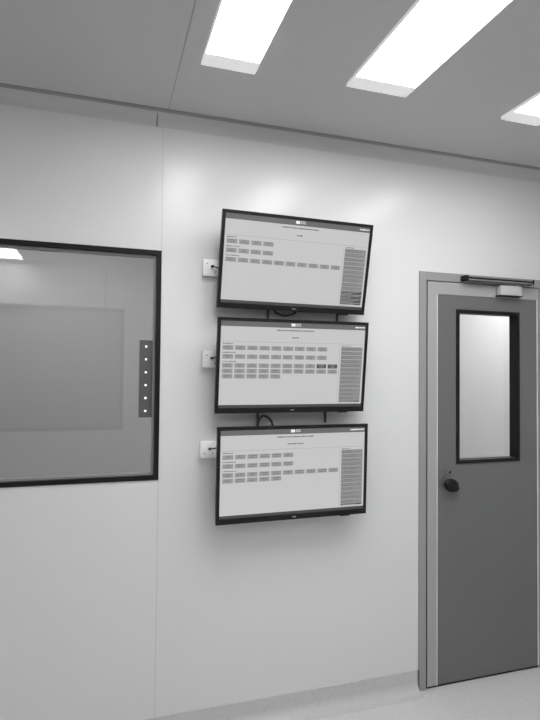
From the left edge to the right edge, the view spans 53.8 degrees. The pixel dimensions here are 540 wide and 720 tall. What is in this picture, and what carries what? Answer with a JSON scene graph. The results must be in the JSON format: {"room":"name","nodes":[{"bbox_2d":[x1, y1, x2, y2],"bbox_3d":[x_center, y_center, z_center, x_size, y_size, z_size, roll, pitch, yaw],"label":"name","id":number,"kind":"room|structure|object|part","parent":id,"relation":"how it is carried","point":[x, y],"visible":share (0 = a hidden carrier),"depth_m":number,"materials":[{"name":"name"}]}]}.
{"room":"clean room","nodes":[
{"label":"clean room","id":0,"kind":"room"},
{"bbox_2d":[0,248,153,477],"bbox_3d":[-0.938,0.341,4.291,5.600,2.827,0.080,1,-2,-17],"label":"window pane","id":1,"kind":"structure","parent":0,"point":[73,326],"depth_m":4.07,"materials":[{"name":"grey glass"}]},
{"bbox_2d":[0,104,539,719],"bbox_3d":[-0.367,0.298,2.479,5.600,2.827,0.080,1,-2,-17],"label":"wall","id":2,"kind":"structure","parent":0,"point":[256,610],"depth_m":2.46,"materials":[{"name":"white paint"}]},
{"bbox_2d":[0,87,156,126],"bbox_3d":[-1.756,-1.112,2.003,2.616,0.057,0.057,1,-2,-17],"label":"trim","id":3,"kind":"structure","parent":2,"relation":"attached to","point":[8,96],"depth_m":2.31,"materials":[{"name":"grey"}]},
{"bbox_2d":[0,238,161,487],"bbox_3d":[-1.077,0.012,2.252,1.198,1.034,0.071,1,-2,-17],"label":"window","id":4,"kind":"structure","parent":2,"relation":"in","point":[156,255],"depth_m":2.36,"materials":[{"name":"black metal"}]},
{"bbox_2d":[138,340,152,416],"bbox_3d":[-0.562,0.084,2.404,0.058,0.349,0.008,1,-2,-17],"label":"panel","id":5,"kind":"object","parent":4,"relation":"attached to","point":[146,346],"visible":1,"depth_m":2.40,"materials":[{"name":"grey plastic"}]},
{"bbox_2d":[154,128,163,717],"bbox_3d":[-0.513,0.296,2.434,0.004,2.827,0.078,1,-2,-17],"label":"trim","id":6,"kind":"structure","parent":2,"relation":"attached to","point":[163,128],"depth_m":2.38,"materials":[{"name":"grey metal"}]},
{"bbox_2d":[199,440,215,457],"bbox_3d":[-0.261,0.411,2.454,0.125,0.076,0.027,1,-2,-17],"label":"wall socket","id":7,"kind":"object","parent":2,"relation":"attached to","point":[204,452],"visible":0.56,"depth_m":2.43,"materials":[{"name":"white plastic"}]},
{"bbox_2d":[202,351,215,367],"bbox_3d":[-0.253,-0.003,2.466,0.125,0.076,0.027,1,-2,-17],"label":"wall socket","id":8,"kind":"object","parent":2,"relation":"attached to","point":[206,361],"visible":0.62,"depth_m":2.44,"materials":[{"name":"white plastic"}]},
{"bbox_2d":[202,259,218,276],"bbox_3d":[-0.251,-0.426,2.477,0.125,0.076,0.027,1,-2,-17],"label":"wall socket","id":9,"kind":"object","parent":2,"relation":"attached to","point":[207,271],"visible":0.57,"depth_m":2.46,"materials":[{"name":"white plastic"}]},
{"bbox_2d":[0,83,539,169],"bbox_3d":[-0.325,-1.114,2.427,5.600,0.003,0.028,1,-2,-17],"label":"trim","id":10,"kind":"structure","parent":2,"relation":"attached to","point":[1,84],"depth_m":2.50,"materials":[{"name":"grey metal"}]},
{"bbox_2d":[145,670,423,719],"bbox_3d":[-1.127,1.630,2.133,3.986,0.108,0.064,1,-2,-17],"label":"baseboard","id":11,"kind":"structure","parent":2,"relation":"attached to","point":[350,697],"depth_m":2.59,"materials":[{"name":"plastic"}]},
{"bbox_2d":[215,423,367,525],"bbox_3d":[0.099,0.521,2.510,0.739,0.439,0.136,1,-2,-18],"label":"television","id":12,"kind":"object","parent":2,"relation":"attached to","point":[283,472],"visible":1,"depth_m":2.45,"materials":[{"name":"black plastic"}]},
{"bbox_2d":[214,317,368,423],"bbox_3d":[0.101,0.059,2.515,0.739,0.492,0.145,1,-2,-17],"label":"television","id":13,"kind":"object","parent":2,"relation":"attached to","point":[263,365],"visible":0.98,"depth_m":2.47,"materials":[{"name":"black plastic"}]},
{"bbox_2d":[256,415,273,425],"bbox_3d":[-0.021,0.306,2.493,0.086,0.101,0.024,1,-2,-10],"label":"cable","id":14,"kind":"object","parent":13,"relation":"hanging from","point":[261,416],"visible":0.7,"depth_m":2.48,"materials":[{"name":"grey rubber"}]},
{"bbox_2d":[216,208,373,320],"bbox_3d":[0.116,-0.423,2.515,0.740,0.470,0.176,1,-2,-18],"label":"television","id":15,"kind":"object","parent":2,"relation":"attached to","point":[267,261],"visible":0.98,"depth_m":2.47,"materials":[{"name":"black plastic"}]},
{"bbox_2d":[274,310,295,315],"bbox_3d":[0.073,-0.229,2.552,0.122,0.041,0.010,1,-2,-17],"label":"cable","id":16,"kind":"object","parent":15,"relation":"hanging from","point":[274,310],"visible":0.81,"depth_m":2.54,"materials":[{"name":"grey rubber"}]},
{"bbox_2d":[157,111,539,182],"bbox_3d":[0.916,-1.065,2.844,2.980,0.057,0.057,1,-2,-17],"label":"trim","id":17,"kind":"structure","parent":2,"relation":"attached to","point":[165,120],"depth_m":2.68,"materials":[{"name":"grey"}]},
{"bbox_2d":[418,670,419,690],"bbox_3d":[0.769,1.670,2.757,0.006,0.121,0.012,1,-2,-17],"label":"trim","id":18,"kind":"structure","parent":2,"relation":"attached to","point":[418,670],"depth_m":2.75,"materials":[{"name":"grey"}]},
{"bbox_2d":[418,271,539,690],"bbox_3d":[1.168,0.637,2.942,0.833,2.203,0.106,1,-2,-17],"label":"trim","id":19,"kind":"structure","parent":2,"relation":"attached to","point":[424,276],"depth_m":2.80,"materials":[{"name":"grey metal"}]},
{"bbox_2d":[426,281,539,688],"bbox_3d":[1.178,0.655,2.912,0.733,2.140,0.109,1,-2,-17],"label":"door","id":20,"kind":"structure","parent":2,"relation":"in","point":[483,552],"depth_m":2.89,"materials":[{"name":"grey metal"}]},
{"bbox_3d":[0.948,0.600,2.839,0.042,0.024,0.004,1,-2,-17],"label":"lock plate","id":21,"kind":"part","parent":20,"relation":"part of","materials":[{"name":"grey metal"}]},
{"bbox_3d":[0.957,0.662,2.813,0.095,0.071,0.055,1,-2,-17],"label":"knob","id":22,"kind":"part","parent":20,"relation":"part of","materials":[{"name":"black metal"}]},
{"bbox_3d":[1.196,0.146,2.955,0.418,0.832,0.060,1,-2,-17],"label":"glazing frame","id":23,"kind":"part","parent":20,"relation":"part of","materials":[{"name":"black metal"}]},
{"bbox_2d":[461,275,533,297],"bbox_3d":[1.256,-0.402,2.932,0.456,0.098,0.050,1,-2,-17],"label":"door closer","id":24,"kind":"object","parent":20,"relation":"attached to","point":[514,291],"depth_m":2.93,"materials":[{"name":"silver metal"}]},
{"bbox_3d":[1.262,-0.438,2.933,0.425,0.024,0.043,1,-2,-17],"label":"slide rail","id":25,"kind":"part","parent":24,"relation":"part of","materials":[{"name":"silver metal"}]},
{"bbox_3d":[1.282,-0.419,2.942,0.221,0.016,0.020,1,-2,-17],"label":"arm","id":26,"kind":"part","parent":24,"relation":"part of","materials":[{"name":"silver metal"}]},
{"bbox_3d":[1.330,-0.354,2.959,0.154,0.004,0.036,1,-2,-17],"label":"plate","id":27,"kind":"part","parent":24,"relation":"part of","materials":[{"name":"black"}]},
{"bbox_2d":[0,0,539,166],"bbox_3d":[-0.086,-1.184,1.669,5.760,0.100,5.660,1,-2,-17],"label":"ceiling","id":28,"kind":"structure","parent":0,"point":[128,51],"depth_m":2.06,"materials":[{"name":"grey"}]},
{"bbox_2d":[168,0,195,108],"bbox_3d":[0.077,-1.159,0.692,0.002,0.003,3.540,1,-2,-17],"label":"trim","id":29,"kind":"structure","parent":28,"relation":"attached to","point":[195,0],"depth_m":1.93,"materials":[{"name":"grey"}]},
{"bbox_2d":[201,0,292,74],"bbox_3d":[0.024,-1.133,1.458,0.211,0.012,1.220,1,-2,-17],"label":"recessed light","id":30,"kind":"object","parent":28,"relation":"in","point":[242,32],"visible":1,"depth_m":1.82,"materials":[{"name":"white plastic"}]},
{"bbox_2d":[346,0,512,97],"bbox_3d":[0.623,-1.123,1.610,0.273,0.012,1.220,1,-2,-17],"label":"recessed light","id":31,"kind":"object","parent":28,"relation":"in","point":[430,32],"visible":1,"depth_m":1.86,"materials":[{"name":"white plastic"}]},
{"bbox_2d":[501,92,539,125],"bbox_3d":[1.328,-1.110,1.864,0.204,0.012,1.220,1,-2,-17],"label":"recessed light","id":32,"kind":"object","parent":28,"relation":"in","point":[528,112],"visible":1,"depth_m":2.36,"materials":[{"name":"white plastic"}]},
{"bbox_2d":[516,96,539,115],"bbox_3d":[1.328,-1.110,1.864,0.196,0.009,1.064,1,-2,-17],"label":"diffuser","id":33,"kind":"object","parent":32,"relation":"attached to","point":[531,107],"depth_m":2.31,"materials":[{"name":"white plastic"}]},
{"bbox_2d":[319,666,539,719],"bbox_3d":[-0.113,1.735,1.593,5.760,0.112,5.660,1,-2,-17],"label":"floor","id":34,"kind":"structure","parent":0,"point":[515,695],"depth_m":2.67,"materials":[{"name":"plastic"}]},
{"bbox_2d":[460,314,509,457],"bbox_3d":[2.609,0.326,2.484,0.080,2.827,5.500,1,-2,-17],"label":"window pane","id":35,"kind":"structure","parent":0,"point":[484,340],"depth_m":4.67,"materials":[{"name":"white"}]}
]}

